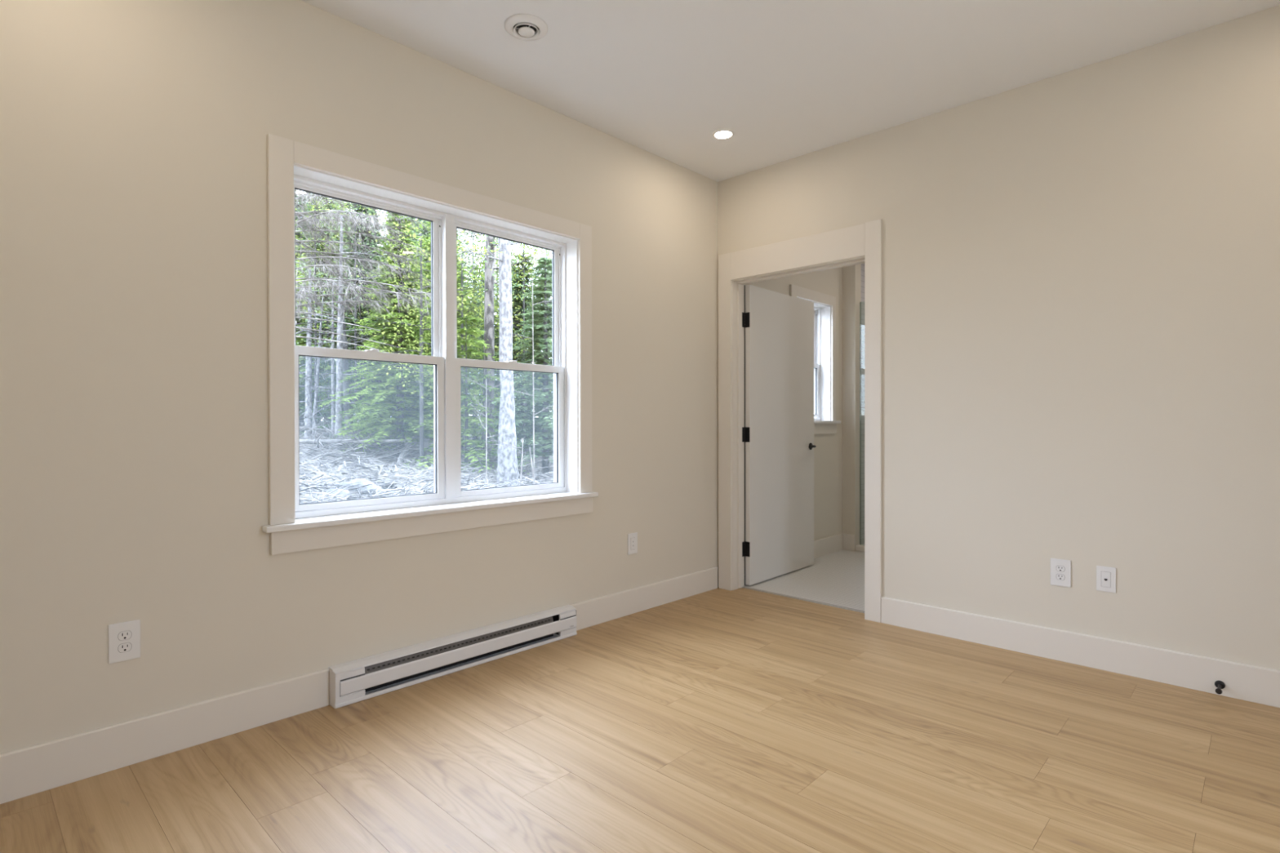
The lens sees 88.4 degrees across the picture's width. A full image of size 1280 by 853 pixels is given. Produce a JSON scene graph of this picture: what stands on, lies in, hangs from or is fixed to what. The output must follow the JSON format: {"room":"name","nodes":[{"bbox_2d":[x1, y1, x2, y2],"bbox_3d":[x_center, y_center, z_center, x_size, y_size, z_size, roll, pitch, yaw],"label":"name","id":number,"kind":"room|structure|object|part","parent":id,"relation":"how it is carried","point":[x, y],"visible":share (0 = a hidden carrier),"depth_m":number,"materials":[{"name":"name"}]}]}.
{"room":"empty bedroom","nodes":[
{"label":"empty bedroom","id":0,"kind":"room"},
{"bbox_2d":[0,0,842,754],"bbox_3d":[-0.012,-0.278,4.037,0.200,2.840,7.350,0,0,44],"label":"wall","id":1,"kind":"structure","parent":0,"point":[134,348],"depth_m":2.35,"materials":[{"name":"beige paint"}]},
{"bbox_2d":[108,619,140,663],"bbox_3d":[-1.677,0.700,2.144,0.008,0.126,0.083,0,0,44],"label":"duplex outlet","id":2,"kind":"object","parent":1,"relation":"attached to","point":[124,637],"visible":1,"depth_m":2.14,"materials":[{"name":"white plastic"}]},
{"bbox_2d":[117,630,131,640],"bbox_3d":[-1.676,0.680,2.143,0.001,0.029,0.037,0,0,44],"label":"socket","id":3,"kind":"object","parent":2,"relation":"attached to","point":[122,635],"depth_m":2.14,"materials":[{"name":"white plastic"}]},
{"bbox_2d":[117,642,132,653],"bbox_3d":[-1.676,0.719,2.143,0.001,0.029,0.037,0,0,44],"label":"socket","id":4,"kind":"object","parent":2,"relation":"attached to","point":[122,647],"depth_m":2.14,"materials":[{"name":"white plastic"}]},
{"bbox_2d":[0,566,717,804],"bbox_3d":[-0.941,1.028,2.913,0.014,0.142,4.229,0,0,44],"label":"baseboard","id":5,"kind":"structure","parent":1,"relation":"attached to","point":[28,771],"depth_m":2.27,"materials":[{"name":"white paint"}]},
{"bbox_2d":[262,133,598,555],"bbox_3d":[-0.882,-0.307,3.080,0.242,1.562,1.648,0,0,44],"label":"window","id":6,"kind":"structure","parent":1,"relation":"in","point":[293,526],"depth_m":3.02,"materials":[{"name":"white paint"}]},
{"bbox_3d":[-1.349,-0.359,2.477,0.019,1.451,0.086,0,0,44],"label":"casing","id":7,"kind":"part","parent":6,"relation":"part of","materials":[{"name":"white paint"}]},
{"bbox_3d":[-1.182,-0.630,2.868,0.024,0.685,0.666,0,0,44],"label":"sash","id":8,"kind":"part","parent":6,"relation":"part of","materials":[{"name":"white plastic"}]},
{"bbox_3d":[-1.157,0.006,2.848,0.026,0.659,0.674,0,0,44],"label":"sash","id":9,"kind":"part","parent":6,"relation":"part of","materials":[{"name":"white plastic"}]},
{"bbox_3d":[-0.880,0.374,3.082,0.237,0.023,1.648,0,0,44],"label":"sill","id":10,"kind":"part","parent":6,"relation":"part of","materials":[{"name":"white paint"}]},
{"bbox_3d":[-0.922,-0.318,3.122,0.082,1.361,1.423,0,0,44],"label":"frame","id":11,"kind":"part","parent":6,"relation":"part of","materials":[{"name":"white plastic"}]},
{"bbox_3d":[-1.197,0.016,2.886,0.008,0.642,0.672,0,0,44],"label":"screen frame","id":12,"kind":"part","parent":6,"relation":"part of","materials":[{"name":"white plastic"}]},
{"bbox_3d":[-0.825,-1.046,3.023,0.019,0.084,1.435,0,0,44],"label":"casing","id":13,"kind":"part","parent":6,"relation":"part of","materials":[{"name":"white paint"}]},
{"bbox_3d":[-0.682,-0.633,3.392,0.024,0.685,0.662,0,0,44],"label":"sash","id":14,"kind":"part","parent":6,"relation":"part of","materials":[{"name":"white plastic"}]},
{"bbox_3d":[-0.657,0.003,3.372,0.026,0.659,0.670,0,0,44],"label":"sash","id":15,"kind":"part","parent":6,"relation":"part of","materials":[{"name":"white plastic"}]},
{"bbox_3d":[-0.697,0.012,3.410,0.008,0.642,0.668,0,0,44],"label":"screen frame","id":16,"kind":"part","parent":6,"relation":"part of","materials":[{"name":"white plastic"}]},
{"bbox_3d":[-0.299,-0.366,3.577,0.019,1.451,0.086,0,0,44],"label":"casing","id":17,"kind":"part","parent":6,"relation":"part of","materials":[{"name":"white paint"}]},
{"bbox_2d":[627,532,637,555],"bbox_3d":[-0.043,0.685,3.858,0.007,0.122,0.079,0,0,44],"label":"duplex outlet","id":18,"kind":"object","parent":1,"relation":"attached to","point":[632,537],"visible":1,"depth_m":3.85,"materials":[{"name":"white plastic"}]},
{"bbox_2d":[789,284,840,434],"bbox_3d":[1.362,-0.522,5.431,0.242,1.166,0.779,0,0,44],"label":"window","id":19,"kind":"structure","parent":1,"relation":"in","point":[824,305],"depth_m":5.62,"materials":[{"name":"white paint"}]},
{"bbox_3d":[1.196,-0.575,5.142,0.019,1.058,0.076,0,0,44],"label":"casing","id":20,"kind":"part","parent":19,"relation":"part of","materials":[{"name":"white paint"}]},
{"bbox_3d":[1.317,-0.746,5.486,0.024,0.492,0.544,0,0,44],"label":"sash","id":21,"kind":"part","parent":19,"relation":"part of","materials":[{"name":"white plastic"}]},
{"bbox_3d":[1.425,-1.063,5.381,0.019,0.084,0.591,0,0,44],"label":"casing","id":22,"kind":"part","parent":19,"relation":"part of","materials":[{"name":"white paint"}]},
{"bbox_3d":[1.342,-0.306,5.466,0.026,0.460,0.552,0,0,44],"label":"sash","id":23,"kind":"part","parent":19,"relation":"part of","materials":[{"name":"white plastic"}]},
{"bbox_3d":[1.326,-0.532,5.480,0.078,0.968,0.579,0,0,44],"label":"frame","id":24,"kind":"part","parent":19,"relation":"part of","materials":[{"name":"white plastic"}]},
{"bbox_3d":[1.365,-0.036,5.432,0.237,0.023,0.779,0,0,44],"label":"sill","id":25,"kind":"part","parent":19,"relation":"part of","materials":[{"name":"white paint"}]},
{"bbox_3d":[1.649,-0.578,5.618,0.019,1.058,0.056,0,0,44],"label":"casing","id":26,"kind":"part","parent":19,"relation":"part of","materials":[{"name":"white paint"}]},
{"bbox_2d":[813,533,843,558],"bbox_3d":[1.232,1.008,5.191,0.014,0.142,1.545,0,0,44],"label":"baseboard","id":27,"kind":"structure","parent":1,"relation":"attached to","point":[830,544],"depth_m":5.55,"materials":[{"name":"white paint"}]},
{"bbox_2d":[0,543,1279,852],"bbox_3d":[1.367,1.116,2.627,3.750,0.044,7.000,0,0,44],"label":"floor","id":28,"kind":"structure","parent":0,"point":[741,720],"depth_m":2.18,"materials":[{"name":"brown wood"}]},
{"bbox_2d":[328,604,577,708],"bbox_3d":[-0.783,1.024,3.036,0.072,0.146,1.239,0,0,44],"label":"baseboard heater","id":29,"kind":"object","parent":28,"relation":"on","point":[358,680],"visible":1,"depth_m":2.92,"materials":[{"name":"white metal"}]},
{"bbox_3d":[-1.190,1.030,2.611,0.070,0.140,0.061,0,0,44],"label":"trim","id":30,"kind":"part","parent":29,"relation":"part of","materials":[{"name":"white metal"}]},
{"bbox_2d":[364,616,553,674],"bbox_3d":[-0.779,0.985,3.012,0.012,0.030,0.968,0,0,44],"label":"grille","id":31,"kind":"object","parent":29,"relation":"attached to","point":[390,663],"depth_m":2.95,"materials":[{"name":"grey metal"}]},
{"bbox_3d":[-0.784,1.025,3.045,0.048,0.135,1.011,0,0,44],"label":"plate","id":32,"kind":"part","parent":29,"relation":"part of","materials":[{"name":"white metal"}]},
{"bbox_2d":[301,0,1279,182],"bbox_3d":[0.414,-1.661,1.616,3.750,0.050,4.250,0,0,44],"label":"ceiling","id":33,"kind":"structure","parent":0,"point":[790,79],"depth_m":2.90,"materials":[{"name":"white paint"}]},
{"bbox_2d":[504,13,547,40],"bbox_3d":[-0.467,-1.627,2.705,0.176,0.026,0.176,0,0,44],"label":"ceiling vent","id":34,"kind":"object","parent":33,"relation":"in","point":[525,27],"visible":1,"depth_m":2.69,"materials":[{"name":"white plastic"}]},
{"bbox_2d":[712,129,733,139],"bbox_3d":[0.470,-1.645,3.713,0.120,0.004,0.120,0,0,44],"label":"recessed light","id":35,"kind":"object","parent":33,"relation":"in","point":[722,134],"visible":1,"depth_m":3.71,"materials":[{"name":"white plastic"}]},
{"bbox_2d":[842,263,861,551],"bbox_3d":[1.850,-0.290,5.757,0.118,2.840,0.110,0,0,44],"label":"wall","id":36,"kind":"structure","parent":0,"point":[851,275],"depth_m":5.72,"materials":[{"name":"beige paint"}]},
{"bbox_2d":[841,533,854,551],"bbox_3d":[1.808,1.005,5.720,0.116,0.142,0.014,0,0,44],"label":"baseboard","id":37,"kind":"structure","parent":36,"relation":"attached to","point":[848,539],"depth_m":5.71,"materials":[{"name":"white paint"}]},
{"bbox_2d":[855,544,864,551],"bbox_3d":[2.575,1.054,5.074,1.882,0.051,0.090,0,0,44],"label":"trim","id":38,"kind":"structure","parent":36,"relation":"attached to","point":[860,548],"depth_m":5.67,"materials":[{"name":"white paint"}]},
{"bbox_2d":[859,302,861,544],"bbox_3d":[2.193,-0.025,5.431,0.794,2.100,0.011,0,0,44],"label":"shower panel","id":39,"kind":"object","parent":38,"relation":"on","point":[860,302],"visible":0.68,"depth_m":5.70,"materials":[{"name":"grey glass"}]},
{"bbox_2d":[861,262,865,544],"bbox_3d":[2.893,-0.290,5.487,2.000,2.840,0.940,0,0,44],"label":"door","id":40,"kind":"structure","parent":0,"point":[863,265],"depth_m":6.01,"materials":[{"name":"paint"}]},
{"bbox_2d":[717,4,1279,670],"bbox_3d":[1.959,-0.276,3.169,3.850,2.840,0.115,0,0,44],"label":"wall","id":41,"kind":"structure","parent":0,"point":[1081,279],"depth_m":3.02,"materials":[{"name":"beige paint"}]},
{"bbox_2d":[718,218,882,622],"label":"door","id":42,"kind":"structure","parent":41,"relation":"in","point":[766,337],"depth_m":4.45,"materials":[{"name":"white paint"}]},
{"bbox_3d":[0.571,-0.031,4.402,0.099,2.240,0.019,0,0,44],"label":"casing","id":43,"kind":"part","parent":42,"relation":"part of","materials":[{"name":"white paint"}]},
{"bbox_3d":[0.940,-1.057,4.043,0.925,0.180,0.019,0,0,44],"label":"casing","id":44,"kind":"part","parent":42,"relation":"part of","materials":[{"name":"white paint"}]},
{"bbox_3d":[0.993,0.055,4.103,0.950,2.069,0.130,0,0,44],"label":"frame","id":45,"kind":"part","parent":42,"relation":"part of","materials":[{"name":"white paint"}]},
{"bbox_3d":[1.306,0.153,5.027,0.054,0.053,0.132,0,0,42],"label":"handle","id":46,"kind":"part","parent":42,"relation":"part of","materials":[{"name":"black metal"}]},
{"bbox_3d":[1.310,-0.030,3.697,0.092,2.242,0.019,0,0,44],"label":"casing","id":47,"kind":"part","parent":42,"relation":"part of","materials":[{"name":"white paint"}]},
{"bbox_2d":[741,586,864,613],"bbox_3d":[1.025,1.088,4.141,0.915,0.008,0.025,0,0,44],"label":"trim","id":48,"kind":"structure","parent":41,"relation":"attached to","point":[744,587],"depth_m":4.12,"materials":[{"name":"grey wood"}]},
{"bbox_2d":[1050,558,1071,587],"bbox_3d":[1.967,0.684,3.081,0.083,0.126,0.008,0,0,44],"label":"duplex outlet","id":49,"kind":"object","parent":41,"relation":"attached to","point":[1060,569],"visible":1,"depth_m":3.08,"materials":[{"name":"white plastic"}]},
{"bbox_2d":[1056,573,1065,580],"bbox_3d":[1.966,0.704,3.080,0.037,0.029,0.001,0,0,44],"label":"socket","id":50,"kind":"object","parent":49,"relation":"attached to","point":[1059,576],"depth_m":3.08,"materials":[{"name":"white plastic"}]},
{"bbox_2d":[1056,564,1065,572],"bbox_3d":[1.966,0.665,3.080,0.037,0.029,0.001,0,0,44],"label":"socket","id":51,"kind":"object","parent":49,"relation":"attached to","point":[1060,568],"depth_m":3.08,"materials":[{"name":"white plastic"}]},
{"bbox_2d":[880,596,1279,707],"bbox_3d":[2.291,1.024,2.771,2.612,0.142,0.014,0,0,44],"label":"baseboard","id":52,"kind":"structure","parent":41,"relation":"attached to","point":[1256,684],"depth_m":2.98,"materials":[{"name":"white paint"}]},
{"bbox_2d":[1096,565,1115,593],"bbox_3d":[2.094,0.687,2.960,0.073,0.113,0.009,0,0,44],"label":"jack plate","id":53,"kind":"object","parent":41,"relation":"attached to","point":[1105,575],"visible":1,"depth_m":2.96,"materials":[{"name":"white plastic"}]},
{"bbox_2d":[1214,680,1225,693],"bbox_3d":[2.333,1.054,2.652,0.033,0.033,0.100,0,0,44],"label":"door stop","id":54,"kind":"object","parent":41,"relation":"attached to","point":[1220,685],"visible":1,"depth_m":2.68,"materials":[{"name":"black metal"}]},
{"label":"outside","id":55,"kind":"structure","parent":0,"visible":0},
{"bbox_2d":[299,420,553,503],"bbox_3d":[-6.542,0.127,29.172,43.650,2.180,58.000,0,0,44],"label":"ground","id":56,"kind":"structure","parent":55,"point":[426,443],"depth_m":10.27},
{"bbox_2d":[299,204,336,426],"bbox_3d":[-9.565,-3.160,19.231,3.790,6.856,3.688,0,0,-23],"label":"fir tree","id":57,"kind":"object","parent":56,"relation":"on","point":[310,204],"visible":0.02,"depth_m":19.27,"materials":[{"name":"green plant"}]},
{"bbox_2d":[295,191,355,426],"bbox_3d":[-8.787,-2.870,17.052,3.553,6.426,3.457,0,0,-8],"label":"fir tree","id":58,"kind":"object","parent":56,"relation":"on","point":[308,207],"visible":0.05,"depth_m":16.92,"materials":[{"name":"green plant"}]},
{"bbox_2d":[296,290,360,439],"bbox_3d":[-6.242,-1.152,13.265,2.036,3.207,1.837,0,0,44],"label":"trunk","id":59,"kind":"object","parent":56,"relation":"on","point":[317,382],"visible":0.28,"depth_m":13.17,"materials":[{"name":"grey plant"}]},
{"bbox_2d":[295,271,365,444],"bbox_3d":[-6.475,-1.288,12.825,2.413,3.512,3.028,0,0,-15],"label":"trunk","id":60,"kind":"object","parent":56,"relation":"on","point":[308,372],"visible":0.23,"depth_m":12.77,"materials":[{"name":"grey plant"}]},
{"bbox_2d":[302,200,359,424],"bbox_3d":[-8.588,-3.184,18.549,3.750,7.014,3.510,0,0,-5],"label":"fir tree","id":61,"kind":"object","parent":56,"relation":"on","point":[342,201],"visible":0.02,"depth_m":18.64,"materials":[{"name":"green plant"}]},
{"bbox_2d":[295,189,380,439],"bbox_3d":[-6.733,-2.951,13.478,2.993,6.753,3.243,0,0,44],"label":"leafy tree","id":62,"kind":"object","parent":56,"relation":"on","point":[299,275],"visible":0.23,"depth_m":13.48,"materials":[{"name":"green plant"}]},
{"bbox_2d":[326,488,349,495],"bbox_3d":[-3.091,0.681,6.707,0.191,0.107,0.242,0,0,44],"label":"stone","id":63,"kind":"object","parent":56,"relation":"on","point":[344,491],"visible":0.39,"depth_m":6.67,"materials":[{"name":"white stone"}]},
{"bbox_2d":[295,282,389,446],"bbox_3d":[-6.023,-1.056,12.089,1.964,3.204,2.297,0,0,29],"label":"trunk","id":64,"kind":"object","parent":56,"relation":"on","point":[332,335],"visible":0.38,"depth_m":12.17,"materials":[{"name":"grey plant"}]},
{"bbox_2d":[295,301,391,448],"bbox_3d":[-5.363,-0.850,12.155,2.103,2.859,1.792,0,0,-41],"label":"trunk","id":65,"kind":"object","parent":56,"relation":"on","point":[344,362],"visible":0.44,"depth_m":12.28,"materials":[{"name":"grey plant"}]},
{"bbox_2d":[295,196,405,435],"bbox_3d":[-7.585,-2.866,16.036,3.837,6.676,3.584,0,0,45],"label":"fir tree","id":66,"kind":"object","parent":56,"relation":"on","point":[322,369],"visible":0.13,"depth_m":15.78,"materials":[{"name":"grey plant"}]},
{"bbox_2d":[334,478,376,491],"bbox_3d":[-3.095,0.678,7.209,0.347,0.215,0.450,0,0,44],"label":"stone","id":67,"kind":"object","parent":56,"relation":"on","point":[357,480],"visible":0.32,"depth_m":7.09,"materials":[{"name":"grey stone"}]},
{"bbox_2d":[295,191,426,435],"bbox_3d":[-5.737,-2.641,13.210,3.094,6.342,2.880,0,0,44],"label":"leafy tree","id":68,"kind":"object","parent":56,"relation":"on","point":[355,277],"visible":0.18,"depth_m":13.17,"materials":[{"name":"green plant"}]},
{"bbox_2d":[295,215,430,451],"bbox_3d":[-5.220,-1.608,11.974,3.558,4.423,3.404,0,0,28],"label":"trunk","id":69,"kind":"object","parent":56,"relation":"on","point":[340,374],"visible":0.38,"depth_m":11.80,"materials":[{"name":"grey plant"}]},
{"bbox_2d":[321,206,408,413],"bbox_3d":[-7.264,-2.980,17.994,2.708,6.748,2.594,0,0,-41],"label":"fir tree","id":70,"kind":"object","parent":56,"relation":"on","point":[379,235],"visible":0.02,"depth_m":17.93,"materials":[{"name":"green plant"}]},
{"bbox_2d":[299,204,431,440],"bbox_3d":[-5.952,-2.272,14.407,2.827,5.650,3.020,0,0,3],"label":"fir tree","id":71,"kind":"object","parent":56,"relation":"on","point":[364,309],"visible":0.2,"depth_m":14.33,"materials":[{"name":"grey plant"}]},
{"bbox_2d":[306,200,428,430],"bbox_3d":[-6.059,-3.209,14.965,3.072,7.378,3.205,0,0,28],"label":"leafy tree","id":72,"kind":"object","parent":56,"relation":"on","point":[322,200],"visible":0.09,"depth_m":14.56,"materials":[{"name":"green plant"}]},
{"bbox_2d":[357,485,386,494],"bbox_3d":[-2.853,0.692,7.012,0.280,0.132,0.233,0,0,-24],"label":"stone","id":73,"kind":"object","parent":56,"relation":"on","point":[370,487],"visible":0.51,"depth_m":6.93,"materials":[{"name":"grey stone"}]},
{"bbox_2d":[295,190,465,351],"bbox_3d":[-4.511,-2.979,8.671,4.120,7.308,3.272,0,0,9],"label":"tree","id":74,"kind":"object","parent":56,"relation":"on","point":[303,220],"visible":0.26,"depth_m":8.53,"materials":[{"name":"plant"}]},
{"bbox_2d":[342,343,429,455],"bbox_3d":[-4.917,-0.416,12.344,1.782,2.400,1.825,0,0,-29],"label":"fir tree","id":75,"kind":"object","parent":56,"relation":"on","point":[368,366],"visible":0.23,"depth_m":12.15,"materials":[{"name":"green plant"}]},
{"bbox_2d":[353,214,420,429],"bbox_3d":[-7.977,-3.667,22.021,4.029,8.052,4.304,0,0,12],"label":"fir tree","id":76,"kind":"object","parent":56,"relation":"on","point":[388,215],"visible":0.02,"depth_m":21.93,"materials":[{"name":"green plant"}]},
{"bbox_2d":[357,217,422,428],"bbox_3d":[-7.966,-3.862,23.935,4.489,8.399,4.202,0,0,32],"label":"fir tree","id":77,"kind":"object","parent":56,"relation":"on","point":[411,217],"visible":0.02,"depth_m":23.94,"materials":[{"name":"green plant"}]},
{"bbox_2d":[319,212,472,457],"bbox_3d":[-4.213,-1.627,11.461,2.523,4.700,2.701,0,0,-8],"label":"fir tree","id":78,"kind":"object","parent":56,"relation":"on","point":[401,401],"visible":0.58,"depth_m":11.32,"materials":[{"name":"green plant"}]},
{"bbox_2d":[366,335,427,447],"bbox_3d":[-5.285,-0.926,13.927,1.869,3.009,1.753,0,0,17],"label":"trunk","id":79,"kind":"object","parent":56,"relation":"on","point":[366,335],"visible":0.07,"depth_m":13.97,"materials":[{"name":"grey plant"}]},
{"bbox_2d":[351,213,470,436],"bbox_3d":[-6.681,-2.824,18.510,3.745,6.774,3.644,0,0,8],"label":"fir tree","id":80,"kind":"object","parent":56,"relation":"on","point":[415,232],"visible":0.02,"depth_m":18.49,"materials":[{"name":"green plant"}]},
{"bbox_2d":[330,208,494,467],"bbox_3d":[-3.466,-1.329,10.249,2.323,4.217,2.480,0,0,44],"label":"leafy sapling","id":81,"kind":"object","parent":56,"relation":"on","point":[420,348],"visible":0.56,"depth_m":10.25,"materials":[{"name":"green plant"}]},
{"bbox_2d":[298,408,553,503],"bbox_3d":[-2.955,0.366,9.382,5.484,1.403,10.902,0,0,-25],"label":"debris","id":82,"kind":"object","parent":56,"relation":"on","point":[305,481],"visible":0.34,"depth_m":8.89,"materials":[{"name":"grey wood"}]},
{"bbox_2d":[299,426,372,435],"bbox_3d":[-5.757,0.044,11.611,2.006,0.291,0.087,0,0,-38],"label":"fallen log","id":83,"kind":"object","parent":82,"relation":"on","point":[307,428],"visible":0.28,"depth_m":11.68,"materials":[{"name":"grey wood"}]},
{"bbox_2d":[299,439,405,444],"bbox_3d":[-5.049,0.241,10.613,2.400,0.073,0.096,0,0,-15],"label":"fallen log","id":84,"kind":"object","parent":82,"relation":"on","point":[301,441],"visible":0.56,"depth_m":10.68,"materials":[{"name":"grey wood"}]},
{"bbox_2d":[396,443,411,462],"bbox_3d":[-3.883,0.481,10.798,0.111,0.387,0.926,0,0,-8],"label":"fallen log","id":85,"kind":"object","parent":82,"relation":"on","point":[409,445],"visible":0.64,"depth_m":10.82,"materials":[{"name":"grey wood"}]},
{"bbox_2d":[382,219,472,428],"bbox_3d":[-6.371,-3.013,19.514,3.544,7.084,3.786,0,0,2],"label":"fir tree","id":86,"kind":"object","parent":56,"relation":"on","point":[420,220],"visible":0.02,"depth_m":19.21,"materials":[{"name":"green plant"}]},
{"bbox_2d":[386,215,483,341],"bbox_3d":[-4.932,-2.976,15.340,3.007,7.106,3.066,0,0,-14],"label":"leafy tree","id":87,"kind":"object","parent":56,"relation":"on","point":[387,215],"visible":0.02,"depth_m":15.29,"materials":[{"name":"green plant"}]},
{"bbox_2d":[355,221,519,443],"bbox_3d":[-3.829,-1.861,12.761,3.006,5.230,2.808,0,0,2],"label":"fir tree","id":88,"kind":"object","parent":56,"relation":"on","point":[473,424],"visible":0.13,"depth_m":12.67,"materials":[{"name":"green plant"}]},
{"bbox_2d":[416,262,483,429],"bbox_3d":[-6.191,-2.603,22.081,3.102,6.199,3.314,0,0,-30],"label":"fir tree","id":89,"kind":"object","parent":56,"relation":"on","point":[460,262],"visible":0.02,"depth_m":21.99,"materials":[{"name":"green plant"}]},
{"bbox_2d":[389,213,514,387],"bbox_3d":[-4.004,-2.651,14.435,3.126,6.701,3.046,0,0,41],"label":"leafy tree","id":90,"kind":"object","parent":56,"relation":"on","point":[468,257],"visible":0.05,"depth_m":14.36,"materials":[{"name":"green plant"}]},
{"bbox_2d":[424,284,483,391],"bbox_3d":[-5.111,-1.962,17.890,2.072,5.060,2.163,0,0,5],"label":"fir tree","id":91,"kind":"object","parent":56,"relation":"on","point":[460,285],"visible":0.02,"depth_m":17.70,"materials":[{"name":"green plant"}]},
{"bbox_2d":[385,232,528,458],"bbox_3d":[-3.336,-1.462,12.407,2.588,4.404,2.151,0,0,19],"label":"leafy sapling","id":92,"kind":"object","parent":56,"relation":"on","point":[461,256],"visible":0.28,"depth_m":12.47,"materials":[{"name":"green plant"}]},
{"bbox_2d":[428,266,499,439],"bbox_3d":[-4.730,-2.042,18.916,2.863,5.322,2.942,0,0,34],"label":"fir tree","id":93,"kind":"object","parent":56,"relation":"on","point":[474,266],"visible":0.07,"depth_m":18.79,"materials":[{"name":"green plant"}]},
{"bbox_2d":[417,232,519,448],"bbox_3d":[-4.017,-3.023,15.991,3.032,7.348,3.007,0,0,1],"label":"leafy tree","id":94,"kind":"object","parent":56,"relation":"on","point":[480,245],"visible":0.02,"depth_m":15.99,"materials":[{"name":"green plant"}]},
{"bbox_2d":[402,316,535,475],"bbox_3d":[-2.823,-0.370,10.511,2.138,2.880,2.190,0,0,42],"label":"fir tree","id":95,"kind":"object","parent":56,"relation":"on","point":[466,397],"visible":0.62,"depth_m":10.53,"materials":[{"name":"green plant"}]},
{"bbox_2d":[395,216,550,485],"bbox_3d":[-1.983,-3.345,9.086,3.233,8.622,3.255,0,0,-44],"label":"tree","id":96,"kind":"object","parent":56,"relation":"on","point":[506,456],"visible":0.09,"depth_m":8.92,"materials":[{"name":"white plant"}]},
{"bbox_2d":[470,262,500,411],"bbox_3d":[-5.545,-2.710,23.313,3.240,6.476,3.461,0,0,25],"label":"fir tree","id":97,"kind":"object","parent":56,"relation":"on","point":[478,262],"visible":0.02,"depth_m":23.06,"materials":[{"name":"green plant"}]},
{"bbox_2d":[460,373,524,483],"bbox_3d":[-1.917,0.053,8.440,0.819,1.744,0.875,0,0,8],"label":"bare sapling","id":98,"kind":"object","parent":56,"relation":"on","point":[486,428],"visible":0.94,"depth_m":8.59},
{"bbox_2d":[457,230,543,450],"bbox_3d":[-3.213,-2.689,14.888,3.033,6.892,3.061,0,0,35],"label":"leafy tree","id":99,"kind":"object","parent":56,"relation":"on","point":[482,304],"visible":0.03,"depth_m":14.97,"materials":[{"name":"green plant"}]},
{"bbox_2d":[463,258,540,445],"bbox_3d":[-3.476,-1.992,18.139,2.755,5.506,2.943,0,0,-36],"label":"fir tree","id":100,"kind":"object","parent":56,"relation":"on","point":[512,259],"visible":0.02,"depth_m":17.97,"materials":[{"name":"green plant"}]},
{"bbox_2d":[456,231,550,469],"bbox_3d":[-2.546,-3.527,10.795,2.968,8.702,3.324,0,0,-15],"label":"trunk","id":101,"kind":"object","parent":56,"relation":"on","point":[488,295],"visible":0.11,"depth_m":10.93,"materials":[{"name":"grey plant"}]},
{"bbox_2d":[457,239,552,457],"bbox_3d":[-2.353,-2.326,13.443,3.213,6.272,3.391,0,0,27],"label":"leafy tree","id":102,"kind":"object","parent":56,"relation":"on","point":[536,251],"visible":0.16,"depth_m":13.45,"materials":[{"name":"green plant"}]},
{"bbox_2d":[466,257,553,474],"bbox_3d":[-1.529,-0.963,11.028,2.402,3.824,2.337,0,0,9],"label":"fir tree","id":103,"kind":"object","parent":56,"relation":"on","point":[544,438],"visible":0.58,"depth_m":10.86,"materials":[{"name":"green plant"}]},
{"bbox_2d":[468,254,553,455],"bbox_3d":[-2.330,-1.450,14.011,2.614,4.552,2.793,0,0,-37],"label":"fir tree","id":104,"kind":"object","parent":56,"relation":"on","point":[517,301],"visible":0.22,"depth_m":13.85,"materials":[{"name":"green plant"}]},
{"bbox_2d":[471,268,553,448],"bbox_3d":[-3.302,-1.728,17.233,2.614,5.018,2.793,0,0,-6],"label":"fir tree","id":105,"kind":"object","parent":56,"relation":"on","point":[519,398],"visible":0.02,"depth_m":17.02,"materials":[{"name":"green plant"}]},
{"bbox_2d":[475,239,553,382],"bbox_3d":[-2.076,-2.518,14.419,3.060,6.717,3.168,0,0,39],"label":"leafy tree","id":106,"kind":"object","parent":56,"relation":"on","point":[548,252],"visible":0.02,"depth_m":13.88,"materials":[{"name":"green plant"}]},
{"bbox_2d":[484,438,551,484],"bbox_3d":[-1.577,0.546,8.754,0.864,0.837,0.798,0,0,44],"label":"bare shrub","id":107,"kind":"object","parent":56,"relation":"on","point":[522,451],"visible":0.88,"depth_m":8.71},
{"bbox_2d":[495,257,553,449],"bbox_3d":[-2.399,-1.858,17.498,3.014,5.452,2.933,0,0,16],"label":"fir tree","id":108,"kind":"object","parent":56,"relation":"on","point":[544,257],"visible":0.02,"depth_m":17.25,"materials":[{"name":"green plant"}]},
{"bbox_2d":[506,275,553,474],"bbox_3d":[-1.474,-0.527,9.041,0.876,3.001,0.375,0,0,-9],"label":"bare sapling","id":109,"kind":"object","parent":56,"relation":"on","point":[532,276],"visible":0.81,"depth_m":8.89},
{"bbox_2d":[528,447,535,484],"bbox_3d":[-1.340,0.617,8.273,0.039,0.722,0.123,0,0,44],"label":"stake","id":110,"kind":"object","parent":56,"relation":"on","point":[532,469],"visible":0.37,"depth_m":8.26,"materials":[{"name":"grey wood"}]}
]}

